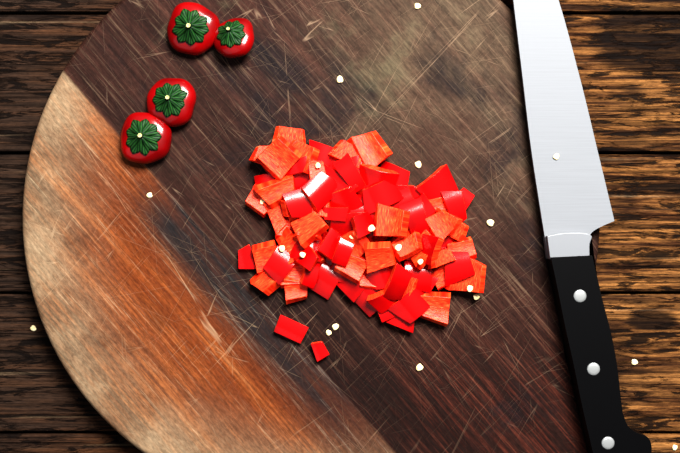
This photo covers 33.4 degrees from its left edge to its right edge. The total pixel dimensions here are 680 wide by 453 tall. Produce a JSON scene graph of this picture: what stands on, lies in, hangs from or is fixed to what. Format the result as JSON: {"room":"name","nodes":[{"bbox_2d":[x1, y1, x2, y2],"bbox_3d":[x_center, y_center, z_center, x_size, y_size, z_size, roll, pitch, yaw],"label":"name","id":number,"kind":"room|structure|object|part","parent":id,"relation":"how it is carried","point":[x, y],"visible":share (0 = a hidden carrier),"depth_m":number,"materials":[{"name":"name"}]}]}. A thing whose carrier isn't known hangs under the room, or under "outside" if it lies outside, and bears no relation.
{"room":"kitchen","nodes":[
{"label":"kitchen","id":0,"kind":"room"},
{"bbox_2d":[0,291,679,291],"bbox_3d":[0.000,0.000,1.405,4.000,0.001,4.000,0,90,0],"label":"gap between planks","id":1,"kind":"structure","parent":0,"point":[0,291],"depth_m":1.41,"materials":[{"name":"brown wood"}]},
{"bbox_2d":[0,0,679,452],"bbox_3d":[0.000,-0.043,1.030,1.500,0.750,0.807,0,90,0],"label":"wooden plank table","id":2,"kind":"object","parent":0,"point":[626,52],"visible":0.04,"depth_m":0.66,"materials":[{"name":"brown wood"}]},
{"bbox_2d":[23,0,599,452],"bbox_3d":[-0.003,0.023,0.645,0.352,0.020,0.380,0,90,0],"label":"wooden cutting board","id":3,"kind":"object","parent":2,"relation":"on","point":[146,304],"visible":0.88,"depth_m":0.64,"materials":[{"name":"brown wood"}]},
{"bbox_2d":[120,112,171,163],"bbox_3d":[-0.108,-0.049,0.626,0.029,0.017,0.029,8,90,0],"label":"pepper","id":4,"kind":"object","parent":3,"relation":"on","point":[144,138],"visible":1,"depth_m":0.62,"materials":[{"name":"red food"}]},
{"bbox_2d":[146,78,195,126],"bbox_3d":[-0.094,-0.070,0.626,0.027,0.016,0.028,12,90,0],"label":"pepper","id":5,"kind":"object","parent":3,"relation":"on","point":[172,101],"visible":1,"depth_m":0.62,"materials":[{"name":"red food"}]},
{"bbox_2d":[167,2,219,55],"bbox_3d":[-0.082,-0.110,0.626,0.029,0.017,0.029,17,90,0],"label":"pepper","id":6,"kind":"object","parent":3,"relation":"on","point":[192,28],"visible":1,"depth_m":0.62,"materials":[{"name":"red food"}]},
{"bbox_2d":[213,18,253,57],"bbox_3d":[-0.059,-0.104,0.626,0.023,0.017,0.023,-8,90,0],"label":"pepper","id":7,"kind":"object","parent":3,"relation":"on","point":[234,37],"visible":1,"depth_m":0.62,"materials":[{"name":"red food"}]},
{"bbox_2d":[332,324,338,329],"bbox_3d":[-0.003,0.056,0.634,0.004,0.001,0.004,0,90,0],"label":"seed","id":8,"kind":"object","parent":3,"relation":"on","point":[334,326],"visible":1,"depth_m":0.63,"materials":[{"name":"white food"}]},
{"bbox_2d":[337,75,342,82],"bbox_3d":[0.000,-0.082,0.634,0.004,0.001,0.004,0,90,0],"label":"seed","id":9,"kind":"object","parent":3,"relation":"on","point":[339,78],"visible":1,"depth_m":0.63,"materials":[{"name":"white food"}]},
{"bbox_2d":[238,126,485,361],"bbox_3d":[0.012,0.011,0.626,0.138,0.025,0.130,2,90,0],"label":"pepper","id":10,"kind":"object","parent":3,"relation":"on","point":[375,221],"visible":1,"depth_m":0.62,"materials":[{"name":"red food"}]},
{"bbox_2d":[415,161,420,167],"bbox_3d":[0.044,-0.035,0.634,0.004,0.001,0.004,0,90,0],"label":"seed","id":11,"kind":"object","parent":3,"relation":"on","point":[418,163],"visible":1,"depth_m":0.63,"materials":[{"name":"white food"}]},
{"bbox_2d":[415,3,420,8],"bbox_3d":[0.043,-0.123,0.634,0.004,0.001,0.003,0,90,0],"label":"seed","id":12,"kind":"object","parent":3,"relation":"on","point":[417,5],"visible":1,"depth_m":0.63,"materials":[{"name":"white food"}]},
{"bbox_2d":[416,364,422,370],"bbox_3d":[0.044,0.079,0.634,0.004,0.001,0.004,-45,90,0],"label":"seed","id":13,"kind":"object","parent":3,"relation":"on","point":[419,367],"visible":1,"depth_m":0.63,"materials":[{"name":"white food"}]},
{"bbox_2d":[487,219,493,225],"bbox_3d":[0.084,-0.002,0.634,0.004,0.001,0.004,0,90,0],"label":"seed","id":14,"kind":"object","parent":3,"relation":"on","point":[489,222],"visible":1,"depth_m":0.63,"materials":[{"name":"white food"}]},
{"bbox_2d":[513,0,651,452],"bbox_3d":[0.128,-0.027,0.626,0.040,0.018,0.344,-9,90,0],"label":"knife","id":15,"kind":"object","parent":3,"relation":"on","point":[573,198],"visible":1,"depth_m":0.62,"materials":[{"name":"metal"}]},
{"bbox_2d":[553,153,558,159],"bbox_3d":[0.119,-0.038,0.624,0.003,0.001,0.004,0,90,0],"label":"seed","id":16,"kind":"object","parent":15,"relation":"on","point":[556,156],"visible":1,"depth_m":0.62,"materials":[{"name":"white food"}]},
{"bbox_3d":[0.120,-0.089,0.626,0.063,0.002,0.212,0,90,0],"label":"blade","id":17,"kind":"part","parent":15,"relation":"part of","materials":[{"name":"metal"}]},
{"bbox_3d":[0.142,0.079,0.626,0.055,0.017,0.127,0,90,0],"label":"handle","id":18,"kind":"part","parent":15,"relation":"part of","materials":[{"name":"black plastic"}]},
{"bbox_2d":[631,359,637,364],"bbox_3d":[0.170,0.078,0.654,0.004,0.001,0.004,0,90,0],"label":"seed","id":19,"kind":"object","parent":2,"relation":"on","point":[634,361],"visible":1,"depth_m":0.65,"materials":[{"name":"white food"}]}
]}

